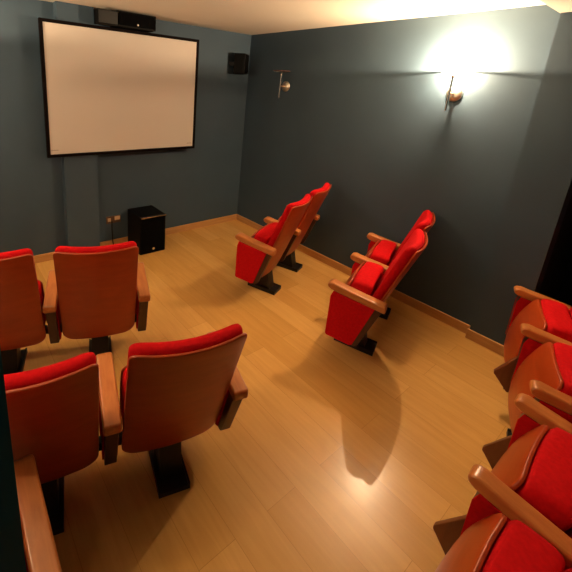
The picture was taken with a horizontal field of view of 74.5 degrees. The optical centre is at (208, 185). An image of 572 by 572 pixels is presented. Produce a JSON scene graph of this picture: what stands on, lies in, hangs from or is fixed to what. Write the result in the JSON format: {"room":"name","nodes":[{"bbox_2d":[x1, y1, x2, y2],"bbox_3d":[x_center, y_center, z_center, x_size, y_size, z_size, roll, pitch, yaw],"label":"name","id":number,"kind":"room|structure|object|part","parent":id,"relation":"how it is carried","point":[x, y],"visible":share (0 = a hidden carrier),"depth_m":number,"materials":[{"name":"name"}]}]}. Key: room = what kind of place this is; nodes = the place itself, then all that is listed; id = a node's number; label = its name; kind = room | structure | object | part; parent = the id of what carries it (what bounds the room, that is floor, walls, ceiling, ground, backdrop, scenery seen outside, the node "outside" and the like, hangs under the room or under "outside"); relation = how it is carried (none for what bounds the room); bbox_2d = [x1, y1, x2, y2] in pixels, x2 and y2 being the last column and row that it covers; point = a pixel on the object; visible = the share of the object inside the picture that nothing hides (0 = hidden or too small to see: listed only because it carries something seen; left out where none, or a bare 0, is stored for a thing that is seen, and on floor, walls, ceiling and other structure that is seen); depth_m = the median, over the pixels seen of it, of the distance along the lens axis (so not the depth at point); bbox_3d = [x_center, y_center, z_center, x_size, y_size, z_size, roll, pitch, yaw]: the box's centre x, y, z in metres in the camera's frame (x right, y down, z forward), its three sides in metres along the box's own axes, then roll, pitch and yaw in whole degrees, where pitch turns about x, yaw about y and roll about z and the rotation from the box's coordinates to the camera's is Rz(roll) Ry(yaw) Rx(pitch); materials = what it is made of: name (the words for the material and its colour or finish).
{"room":"home theater","nodes":[
{"label":"home theater","id":0,"kind":"room"},
{"bbox_2d":[0,348,26,571],"bbox_3d":[-0.374,0.616,0.168,0.572,2.430,0.120,-8,19,-35],"label":"wall partition","id":1,"kind":"structure","parent":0,"point":[12,556],"depth_m":0.15,"materials":[{"name":"blue paint"}]},
{"bbox_2d":[53,1,99,246],"bbox_3d":[-1.296,-0.451,3.668,0.333,2.500,0.100,-8,19,-35],"label":"wall pillar","id":2,"kind":"structure","parent":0,"point":[79,173],"depth_m":3.76,"materials":[{"name":"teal paint"}]},
{"bbox_2d":[0,0,250,255],"bbox_3d":[-1.135,-0.510,3.913,4.140,2.500,0.120,-8,19,-35],"label":"wall","id":3,"kind":"structure","parent":0,"point":[199,183],"depth_m":4.07,"materials":[{"name":"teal paint"}]},
{"bbox_2d":[34,252,54,262],"bbox_3d":[-2.126,0.804,3.502,1.491,0.085,0.014,-8,19,-35],"label":"baseboard","id":4,"kind":"structure","parent":3,"relation":"attached to","point":[47,256],"depth_m":3.79,"materials":[{"name":"brown wood"}]},
{"bbox_2d":[106,215,120,223],"bbox_3d":[-1.076,0.380,4.156,0.170,0.085,0.016,-8,19,-35],"label":"wall socket","id":5,"kind":"object","parent":3,"relation":"attached to","point":[117,218],"visible":1,"depth_m":4.15,"materials":[{"name":"brown plastic"}]},
{"bbox_2d":[38,17,198,157],"bbox_3d":[-0.846,-0.966,3.820,1.668,1.226,0.131,-8,19,-35],"label":"projection screen","id":6,"kind":"object","parent":3,"relation":"attached to","point":[107,90],"visible":1,"depth_m":3.68,"materials":[{"name":"white fabric"}]},
{"bbox_2d":[110,10,155,32],"bbox_3d":[-0.738,-1.622,3.616,0.410,0.138,0.208,-8,19,-35],"label":"speaker","id":7,"kind":"object","parent":3,"relation":"attached to","point":[126,20],"visible":0.86,"depth_m":3.55},
{"bbox_2d":[119,12,155,29],"bbox_3d":[-0.684,-1.599,3.545,0.386,0.114,0.012,-8,19,-35],"label":"grille","id":8,"kind":"object","parent":7,"relation":"attached to","point":[126,19],"depth_m":3.54,"materials":[{"name":"black fabric"}]},
{"bbox_2d":[100,214,236,245],"bbox_3d":[-0.422,0.563,4.710,2.048,0.085,0.014,-8,19,-35],"label":"baseboard","id":9,"kind":"structure","parent":3,"relation":"attached to","point":[190,226],"depth_m":4.82,"materials":[{"name":"brown wood"}]},
{"bbox_2d":[229,53,248,74],"bbox_3d":[0.378,-1.511,4.528,0.233,0.240,0.170,8,16,18],"label":"speaker","id":10,"kind":"object","parent":3,"relation":"attached to","point":[241,60],"visible":1,"depth_m":4.45},
{"bbox_2d":[244,55,248,73],"bbox_3d":[0.476,-1.497,4.497,0.012,0.216,0.146,8,16,18],"label":"grille","id":11,"kind":"object","parent":10,"relation":"attached to","point":[246,57],"depth_m":4.45,"materials":[{"name":"black fabric"}]},
{"bbox_2d":[21,220,510,571],"bbox_3d":[0.784,1.341,2.516,5.220,0.100,5.440,-8,19,-35],"label":"floor","id":12,"kind":"structure","parent":0,"point":[336,456],"depth_m":2.02,"materials":[{"name":"brown wood"}]},
{"bbox_2d":[14,454,61,571],"bbox_3d":[-0.735,1.144,0.939,0.639,0.961,0.512,-8,19,-35],"label":"chair","id":13,"kind":"object","parent":12,"relation":"on","point":[40,551],"visible":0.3,"depth_m":1.10,"materials":[{"name":"red velvet fabric"},{"name":"plywood"},{"name":"black metal"}]},
{"bbox_2d":[0,241,150,374],"bbox_3d":[-0.983,0.750,2.300,1.203,0.961,0.512,-2,16,-17],"label":"theater seats","id":14,"kind":"object","parent":12,"relation":"on","point":[96,293],"visible":1,"depth_m":2.22,"materials":[{"name":"red velvet fabric"},{"name":"plywood"},{"name":"black metal"}]},
{"bbox_3d":[-1.296,1.185,2.400,0.152,0.036,0.285,-2,16,-17],"label":"foot plate","id":15,"kind":"part","parent":14,"relation":"part of","materials":[{"name":"black metal"}]},
{"bbox_2d":[0,248,42,311],"bbox_3d":[-1.209,0.590,2.059,0.452,0.549,0.248,-2,16,-17],"label":"cushion","id":16,"kind":"object","parent":14,"relation":"on","point":[19,288],"depth_m":2.02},
{"bbox_3d":[-1.217,0.707,2.096,0.465,0.765,0.293,-2,16,-17],"label":"backrest","id":17,"kind":"part","parent":14,"relation":"part of","materials":[{"name":"brown wood"}]},
{"bbox_2d":[38,281,44,324],"bbox_3d":[-1.285,0.796,2.328,0.422,0.407,0.222,-2,16,-17],"label":"seat cushion","id":18,"kind":"object","parent":14,"relation":"on","point":[40,284],"depth_m":2.39,"materials":[{"name":"red fabric"}]},
{"bbox_3d":[-1.310,0.787,2.409,0.428,0.411,0.115,-2,16,-17],"label":"seat","id":19,"kind":"part","parent":14,"relation":"part of","materials":[{"name":"red fabric"}]},
{"bbox_3d":[-0.998,0.661,2.341,0.075,0.099,0.382,-2,16,-17],"label":"armrest","id":20,"kind":"part","parent":14,"relation":"part of","materials":[{"name":"brown wood"}]},
{"bbox_3d":[-1.007,0.846,2.387,0.054,0.362,0.329,-2,16,-17],"label":"panel","id":21,"kind":"part","parent":14,"relation":"part of","materials":[{"name":"brown wood"}]},
{"bbox_3d":[-0.677,0.692,2.259,0.465,0.765,0.293,-2,16,-17],"label":"backrest","id":22,"kind":"part","parent":14,"relation":"part of","materials":[{"name":"brown wood"}]},
{"bbox_2d":[55,241,136,252],"bbox_3d":[-0.669,0.575,2.223,0.452,0.549,0.248,-2,16,-17],"label":"cushion","id":23,"kind":"object","parent":14,"relation":"on","point":[130,246],"depth_m":2.06,"materials":[{"name":"red fabric"}]},
{"bbox_3d":[-0.756,1.170,2.564,0.152,0.036,0.285,-2,16,-17],"label":"foot plate","id":24,"kind":"part","parent":14,"relation":"part of","materials":[{"name":"black metal"}]},
{"bbox_3d":[-0.467,0.831,2.551,0.054,0.362,0.329,-2,16,-17],"label":"panel","id":25,"kind":"part","parent":14,"relation":"part of","materials":[{"name":"brown wood"}]},
{"bbox_3d":[-0.458,0.646,2.505,0.075,0.099,0.382,-2,16,-17],"label":"armrest","id":26,"kind":"part","parent":14,"relation":"part of","materials":[{"name":"brown wood"}]},
{"bbox_2d":[111,221,113,243],"bbox_3d":[-1.009,0.556,4.176,0.186,0.321,0.046,0,16,-10],"label":"power cable","id":27,"kind":"object","parent":12,"relation":"on","point":[111,221],"visible":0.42,"depth_m":4.13,"materials":[{"name":"black plastic"}]},
{"bbox_2d":[4,323,247,535],"bbox_3d":[-0.424,0.984,1.575,1.203,0.961,0.512,-3,17,-20],"label":"theater seats","id":28,"kind":"object","parent":12,"relation":"on","point":[172,393],"visible":0.96,"depth_m":1.45,"materials":[{"name":"red velvet fabric"},{"name":"plywood"},{"name":"black metal"}]},
{"bbox_2d":[4,352,95,390],"bbox_3d":[-0.637,0.829,1.319,0.452,0.549,0.248,-3,17,-20],"label":"cushion","id":29,"kind":"object","parent":28,"relation":"on","point":[77,373],"depth_m":1.19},
{"bbox_3d":[-0.645,0.946,1.355,0.465,0.765,0.293,-3,17,-20],"label":"backrest","id":30,"kind":"part","parent":28,"relation":"part of","materials":[{"name":"brown wood"}]},
{"bbox_3d":[-0.735,1.425,1.656,0.152,0.036,0.285,-3,17,-20],"label":"foot plate","id":31,"kind":"part","parent":28,"relation":"part of","materials":[{"name":"black metal"}]},
{"bbox_3d":[-0.443,0.896,1.614,0.075,0.099,0.382,-3,17,-20],"label":"armrest","id":32,"kind":"part","parent":28,"relation":"part of","materials":[{"name":"brown wood"}]},
{"bbox_3d":[-0.451,1.080,1.660,0.054,0.362,0.329,-3,17,-20],"label":"panel","id":33,"kind":"part","parent":28,"relation":"part of","materials":[{"name":"brown wood"}]},
{"bbox_3d":[-0.228,1.002,1.860,0.428,0.411,0.115,-3,17,-20],"label":"seat","id":34,"kind":"part","parent":28,"relation":"part of","materials":[{"name":"red fabric"}]},
{"bbox_2d":[122,368,126,425],"bbox_3d":[-0.198,1.011,1.780,0.422,0.407,0.222,-3,17,-20],"label":"seat cushion","id":35,"kind":"object","parent":28,"relation":"on","point":[124,371],"depth_m":1.69,"materials":[{"name":"red fabric"}]},
{"bbox_3d":[-0.207,1.399,1.853,0.152,0.036,0.285,-3,17,-20],"label":"foot plate","id":36,"kind":"part","parent":28,"relation":"part of","materials":[{"name":"black metal"}]},
{"bbox_2d":[123,323,242,418],"bbox_3d":[-0.110,0.804,1.516,0.452,0.549,0.248,-3,17,-20],"label":"cushion","id":37,"kind":"object","parent":28,"relation":"on","point":[161,383],"depth_m":1.41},
{"bbox_3d":[-0.118,0.921,1.552,0.465,0.765,0.293,-3,17,-20],"label":"backrest","id":38,"kind":"part","parent":28,"relation":"part of","materials":[{"name":"brown wood"}]},
{"bbox_3d":[0.085,0.871,1.811,0.075,0.099,0.382,-3,17,-20],"label":"armrest","id":39,"kind":"part","parent":28,"relation":"part of","materials":[{"name":"brown wood"}]},
{"bbox_3d":[0.076,1.055,1.857,0.054,0.362,0.329,-3,17,-20],"label":"panel","id":40,"kind":"part","parent":28,"relation":"part of","materials":[{"name":"brown wood"}]},
{"bbox_2d":[128,205,165,254],"bbox_3d":[-0.710,0.500,4.211,0.312,0.444,0.368,-8,19,-34],"label":"subwoofer","id":41,"kind":"object","parent":12,"relation":"on","point":[146,224],"visible":0.96,"depth_m":4.08,"materials":[{"name":"black wood"}]},
{"bbox_2d":[141,216,164,254],"bbox_3d":[-0.612,0.545,4.077,0.288,0.416,0.012,-8,19,-34],"label":"grille","id":42,"kind":"object","parent":41,"relation":"attached to","point":[152,227],"depth_m":4.06,"materials":[{"name":"black fabric"}]},
{"bbox_3d":[-0.598,0.336,4.015,0.300,0.012,0.016,-8,19,-34],"label":"trim","id":43,"kind":"part","parent":41,"relation":"part of","materials":[{"name":"brown wood"}]},
{"bbox_2d":[235,182,331,294],"bbox_3d":[0.784,0.479,3.626,0.512,0.961,1.203,14,19,33],"label":"theater seats","id":44,"kind":"object","parent":12,"relation":"on","point":[274,244],"visible":1,"depth_m":3.28,"materials":[{"name":"red velvet fabric"},{"name":"beech plywood"},{"name":"black metal"}]},
{"bbox_3d":[0.411,0.503,3.191,0.382,0.099,0.075,14,19,33],"label":"armrest","id":45,"kind":"part","parent":44,"relation":"part of","materials":[{"name":"brown wood"}]},
{"bbox_3d":[0.405,0.688,3.240,0.329,0.362,0.054,14,19,33],"label":"panel","id":46,"kind":"part","parent":44,"relation":"part of","materials":[{"name":"red fabric"}]},
{"bbox_3d":[0.468,0.576,3.522,0.115,0.411,0.428,14,19,33],"label":"seat","id":47,"kind":"part","parent":44,"relation":"part of","materials":[{"name":"red fabric"}]},
{"bbox_3d":[0.546,0.965,3.558,0.285,0.036,0.152,14,19,33],"label":"foot plate","id":48,"kind":"part","parent":44,"relation":"part of","materials":[{"name":"black metal"}]},
{"bbox_2d":[254,222,277,244],"bbox_3d":[0.538,0.580,3.472,0.222,0.407,0.422,14,19,33],"label":"seat cushion","id":49,"kind":"object","parent":44,"relation":"on","point":[264,234],"depth_m":3.29,"materials":[{"name":"red fabric"}]},
{"bbox_3d":[0.734,0.396,3.641,0.382,0.099,0.075,14,19,33],"label":"armrest","id":50,"kind":"part","parent":44,"relation":"part of","materials":[{"name":"brown wood"}]},
{"bbox_3d":[0.716,0.475,3.319,0.293,0.765,0.465,14,19,33],"label":"backrest","id":51,"kind":"part","parent":44,"relation":"part of","materials":[{"name":"brown wood"}]},
{"bbox_3d":[0.728,0.580,3.689,0.329,0.362,0.054,14,19,33],"label":"panel","id":52,"kind":"part","parent":44,"relation":"part of","materials":[{"name":"brown wood"}]},
{"bbox_3d":[0.869,0.858,4.008,0.285,0.036,0.152,14,19,33],"label":"foot plate","id":53,"kind":"part","parent":44,"relation":"part of","materials":[{"name":"black metal"}]},
{"bbox_2d":[268,194,310,246],"bbox_3d":[0.726,0.357,3.284,0.248,0.549,0.452,14,19,33],"label":"cushion","id":54,"kind":"object","parent":44,"relation":"on","point":[281,235],"depth_m":3.13,"materials":[{"name":"red fabric"}]},
{"bbox_3d":[1.051,0.473,4.139,0.329,0.362,0.054,14,19,33],"label":"panel","id":55,"kind":"part","parent":44,"relation":"part of","materials":[{"name":"brown wood"}]},
{"bbox_3d":[1.039,0.367,3.769,0.293,0.765,0.465,14,19,33],"label":"backrest","id":56,"kind":"part","parent":44,"relation":"part of","materials":[{"name":"brown wood"}]},
{"bbox_2d":[297,182,329,227],"bbox_3d":[1.049,0.250,3.734,0.248,0.549,0.452,14,19,33],"label":"cushion","id":57,"kind":"object","parent":44,"relation":"on","point":[319,195],"depth_m":3.58,"materials":[{"name":"red fabric"}]},
{"bbox_2d":[325,210,435,355],"bbox_3d":[1.382,0.716,2.901,0.512,0.961,1.203,14,19,33],"label":"theater seats","id":58,"kind":"object","parent":12,"relation":"on","point":[356,304],"visible":1,"depth_m":2.53,"materials":[{"name":"red velvet fabric"},{"name":"beech plywood"},{"name":"black metal"}]},
{"bbox_3d":[1.065,0.812,2.801,0.115,0.411,0.428,14,19,33],"label":"seat","id":59,"kind":"part","parent":58,"relation":"part of","materials":[{"name":"red fabric"}]},
{"bbox_3d":[1.142,1.201,2.837,0.285,0.036,0.152,14,19,33],"label":"foot plate","id":60,"kind":"part","parent":58,"relation":"part of","materials":[{"name":"black metal"}]},
{"bbox_3d":[0.998,0.922,2.520,0.329,0.362,0.054,14,19,33],"label":"panel","id":61,"kind":"part","parent":58,"relation":"part of","materials":[{"name":"red fabric"}]},
{"bbox_3d":[1.004,0.738,2.471,0.382,0.099,0.075,14,19,33],"label":"armrest","id":62,"kind":"part","parent":58,"relation":"part of","materials":[{"name":"brown wood"}]},
{"bbox_2d":[349,262,383,294],"bbox_3d":[1.134,0.815,2.751,0.222,0.407,0.422,14,19,33],"label":"seat cushion","id":63,"kind":"object","parent":58,"relation":"on","point":[364,279],"depth_m":2.62,"materials":[{"name":"red fabric"}]},
{"bbox_3d":[1.333,0.632,2.917,0.382,0.099,0.075,14,19,33],"label":"armrest","id":64,"kind":"part","parent":58,"relation":"part of","materials":[{"name":"brown wood"}]},
{"bbox_3d":[1.393,0.706,3.247,0.115,0.411,0.428,14,19,33],"label":"seat","id":65,"kind":"part","parent":58,"relation":"part of","materials":[{"name":"red fabric"}]},
{"bbox_2d":[369,240,396,264],"bbox_3d":[1.463,0.709,3.197,0.222,0.407,0.422,14,19,33],"label":"seat cushion","id":66,"kind":"object","parent":58,"relation":"on","point":[381,251],"depth_m":3.06,"materials":[{"name":"red fabric"}]},
{"bbox_3d":[1.662,0.526,3.363,0.382,0.099,0.075,14,19,33],"label":"armrest","id":67,"kind":"part","parent":58,"relation":"part of","materials":[{"name":"brown wood"}]},
{"bbox_3d":[1.471,1.095,3.283,0.285,0.036,0.152,14,19,33],"label":"foot plate","id":68,"kind":"part","parent":58,"relation":"part of","materials":[{"name":"black metal"}]},
{"bbox_2d":[372,229,424,300],"bbox_3d":[1.321,0.593,2.560,0.248,0.549,0.452,14,19,33],"label":"cushion","id":69,"kind":"object","parent":58,"relation":"on","point":[385,280],"depth_m":2.41,"materials":[{"name":"red fabric"}]},
{"bbox_3d":[1.311,0.711,2.595,0.293,0.765,0.465,14,19,33],"label":"backrest","id":70,"kind":"part","parent":58,"relation":"part of","materials":[{"name":"red fabric"}]},
{"bbox_2d":[388,210,432,265],"bbox_3d":[1.650,0.487,3.006,0.248,0.549,0.452,14,19,33],"label":"cushion","id":71,"kind":"object","parent":58,"relation":"on","point":[425,221],"depth_m":2.99,"materials":[{"name":"red fabric"}]},
{"bbox_3d":[1.640,0.605,3.042,0.293,0.765,0.465,14,19,33],"label":"backrest","id":72,"kind":"part","parent":58,"relation":"part of","materials":[{"name":"red fabric"}]},
{"bbox_2d":[433,393,571,571],"bbox_3d":[1.085,1.181,1.176,1.203,0.961,0.565,-9,20,-37],"label":"theater seats","id":73,"kind":"object","parent":12,"relation":"on","point":[518,518],"visible":1,"depth_m":1.24,"materials":[{"name":"red velvet fabric"},{"name":"beech plywood"},{"name":"black metal"}]},
{"bbox_3d":[0.933,1.335,1.416,0.028,0.262,0.094,-9,20,-37],"label":"kick plate","id":74,"kind":"part","parent":73,"relation":"part of","materials":[{"name":"brown wood"}]},
{"bbox_3d":[0.761,1.256,1.149,0.428,0.411,0.115,-9,20,-37],"label":"seat","id":75,"kind":"part","parent":73,"relation":"part of","materials":[{"name":"brown wood"}]},
{"bbox_3d":[1.381,1.266,1.753,0.028,0.262,0.094,-9,20,-37],"label":"kick plate","id":76,"kind":"part","parent":73,"relation":"part of","materials":[{"name":"brown wood"}]},
{"bbox_3d":[1.209,1.188,1.486,0.428,0.411,0.115,-9,20,-37],"label":"seat","id":77,"kind":"part","parent":73,"relation":"part of","materials":[{"name":"brown wood"}]},
{"bbox_3d":[1.065,1.101,1.186,0.075,0.099,0.382,-9,20,-37],"label":"armrest","id":78,"kind":"part","parent":73,"relation":"part of","materials":[{"name":"brown wood"}]},
{"bbox_2d":[480,520,565,571],"bbox_3d":[0.814,1.263,1.081,0.422,0.407,0.222,-9,20,-37],"label":"seat cushion","id":79,"kind":"object","parent":73,"relation":"on","point":[510,546],"depth_m":1.07,"materials":[{"name":"red fabric"}]},
{"bbox_2d":[514,428,571,531],"bbox_3d":[1.261,1.195,1.418,0.422,0.407,0.222,-9,20,-37],"label":"seat cushion","id":80,"kind":"object","parent":73,"relation":"on","point":[542,456],"depth_m":1.30,"materials":[{"name":"red fabric"}]},
{"bbox_3d":[1.512,1.032,1.523,0.075,0.099,0.382,-9,20,-37],"label":"armrest","id":81,"kind":"part","parent":73,"relation":"part of","materials":[{"name":"brown wood"}]},
{"bbox_2d":[564,527,571,538],"bbox_3d":[1.404,0.983,1.184,0.452,0.549,0.248,-9,20,-37],"label":"cushion","id":82,"kind":"object","parent":73,"relation":"on","point":[567,530],"depth_m":1.20,"materials":[{"name":"red fabric"}]},
{"bbox_2d":[494,286,571,435],"bbox_3d":[2.040,0.983,2.077,0.565,0.961,1.203,14,19,34],"label":"theater seats","id":83,"kind":"object","parent":12,"relation":"on","point":[538,340],"visible":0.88,"depth_m":2.12,"materials":[{"name":"red velvet fabric"},{"name":"beech plywood"},{"name":"black metal"}]},
{"bbox_3d":[1.841,1.147,2.271,0.094,0.262,0.028,14,19,34],"label":"kick plate","id":84,"kind":"part","parent":83,"relation":"part of","materials":[{"name":"brown wood"}]},
{"bbox_3d":[1.819,1.473,2.000,0.285,0.036,0.152,14,19,34],"label":"foot plate","id":85,"kind":"part","parent":83,"relation":"part of","materials":[{"name":"black metal"}]},
{"bbox_3d":[2.340,0.984,2.571,0.329,0.362,0.054,14,19,34],"label":"panel","id":86,"kind":"part","parent":83,"relation":"part of","materials":[{"name":"brown wood"}]},
{"bbox_3d":[2.076,0.979,2.409,0.115,0.411,0.428,14,19,34],"label":"seat","id":87,"kind":"part","parent":83,"relation":"part of","materials":[{"name":"brown wood"}]},
{"bbox_3d":[2.006,1.089,2.128,0.329,0.362,0.054,14,19,34],"label":"panel","id":88,"kind":"part","parent":83,"relation":"part of","materials":[{"name":"brown wood"}]},
{"bbox_3d":[1.743,1.083,1.966,0.115,0.411,0.428,14,19,34],"label":"seat","id":89,"kind":"part","parent":83,"relation":"part of","materials":[{"name":"brown wood"}]},
{"bbox_3d":[2.346,0.800,2.522,0.382,0.099,0.075,14,19,34],"label":"armrest","id":90,"kind":"part","parent":83,"relation":"part of","materials":[{"name":"brown wood"}]},
{"bbox_3d":[2.013,0.905,2.079,0.382,0.099,0.075,14,19,34],"label":"armrest","id":91,"kind":"part","parent":83,"relation":"part of","materials":[{"name":"brown wood"}]},
{"bbox_3d":[1.679,1.010,1.637,0.382,0.099,0.075,14,19,34],"label":"armrest","id":92,"kind":"part","parent":83,"relation":"part of","materials":[{"name":"brown wood"}]},
{"bbox_2d":[541,299,571,342],"bbox_3d":[2.145,0.982,2.358,0.222,0.407,0.422,14,19,34],"label":"seat cushion","id":93,"kind":"object","parent":83,"relation":"on","point":[556,319],"depth_m":2.23,"materials":[{"name":"red fabric"}]},
{"bbox_2d":[553,342,571,396],"bbox_3d":[1.812,1.087,1.915,0.222,0.407,0.422,14,19,34],"label":"seat cushion","id":94,"kind":"object","parent":83,"relation":"on","point":[562,353],"depth_m":1.82,"materials":[{"name":"red fabric"}]},
{"bbox_2d":[42,0,544,34],"bbox_3d":[0.925,-1.159,1.817,5.220,0.100,5.440,-8,19,-35],"label":"ceiling","id":95,"kind":"structure","parent":0,"point":[250,17],"depth_m":3.10,"materials":[{"name":"white paint"}]},
{"bbox_2d":[94,8,117,25],"bbox_3d":[-0.942,-1.559,3.380,0.190,0.125,0.097,-8,19,-35],"label":"cable box","id":96,"kind":"object","parent":95,"relation":"attached to","point":[102,16],"visible":1,"depth_m":3.34,"materials":[{"name":"black"}]},
{"bbox_3d":[-0.915,-1.548,3.345,0.180,0.105,0.007,-8,19,-35],"label":"lid","id":97,"kind":"part","parent":96,"relation":"part of","materials":[{"name":"black metal"}]},
{"bbox_2d":[237,4,571,326],"bbox_3d":[1.488,-0.316,3.751,0.120,2.500,3.285,-8,19,-35],"label":"wall","id":98,"kind":"structure","parent":0,"point":[362,113],"depth_m":3.26,"materials":[{"name":"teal paint"}]},
{"bbox_2d":[273,70,289,97],"bbox_3d":[0.834,-1.180,4.223,0.198,0.311,0.198,-8,19,-35],"label":"wall sconce","id":99,"kind":"object","parent":98,"relation":"attached to","point":[285,86],"visible":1,"depth_m":4.24,"materials":[{"name":"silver metal"}]},
{"bbox_3d":[0.833,-1.158,4.229,0.015,0.265,0.015,-8,19,-35],"label":"rod","id":100,"kind":"part","parent":99,"relation":"part of","materials":[{"name":"silver metal"}]},
{"bbox_2d":[236,214,469,333],"bbox_3d":[1.278,0.814,4.156,0.014,0.085,2.978,-8,19,-35],"label":"baseboard","id":101,"kind":"structure","parent":98,"relation":"attached to","point":[447,319],"depth_m":3.42,"materials":[{"name":"brown wood"}]},
{"bbox_2d":[439,69,469,110],"bbox_3d":[1.878,-0.744,2.837,0.198,0.311,0.198,-8,19,-35],"label":"wall sconce","id":102,"kind":"object","parent":98,"relation":"attached to","point":[454,93],"visible":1,"depth_m":2.86,"materials":[{"name":"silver metal"}]},
{"bbox_3d":[1.876,-0.722,2.844,0.015,0.265,0.015,-8,19,-35],"label":"rod","id":103,"kind":"part","parent":102,"relation":"part of","materials":[{"name":"silver metal"}]},
{"bbox_2d":[470,12,571,344],"bbox_3d":[2.285,0.100,2.553,0.060,2.430,0.293,-8,19,-35],"label":"wall","id":104,"kind":"structure","parent":0,"point":[542,180],"depth_m":2.52,"materials":[{"name":"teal paint"}]},
{"bbox_2d":[465,328,503,356],"bbox_3d":[2.187,1.230,2.852,0.014,0.085,0.307,-8,19,-35],"label":"baseboard","id":105,"kind":"structure","parent":104,"relation":"attached to","point":[496,347],"depth_m":2.86,"materials":[{"name":"brown wood"}]},
{"bbox_2d":[539,0,571,12],"bbox_3d":[1.759,-0.701,0.663,4.900,0.070,2.215,-8,19,-35],"label":"ceiling","id":106,"kind":"structure","parent":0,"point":[561,6],"depth_m":2.14,"materials":[{"name":"beige paint"}]},
{"bbox_2d":[539,196,571,298],"bbox_3d":[2.864,0.014,2.850,1.000,2.500,0.120,-8,19,-35],"label":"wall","id":107,"kind":"structure","parent":0,"point":[562,251],"depth_m":2.85,"materials":[{"name":"black paint"}]},
{"bbox_2d":[555,254,571,305],"bbox_3d":[3.814,0.217,2.316,0.120,2.500,1.915,-8,19,-35],"label":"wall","id":108,"kind":"structure","parent":0,"point":[564,295],"depth_m":3.24,"materials":[{"name":"black paint"}]}
]}

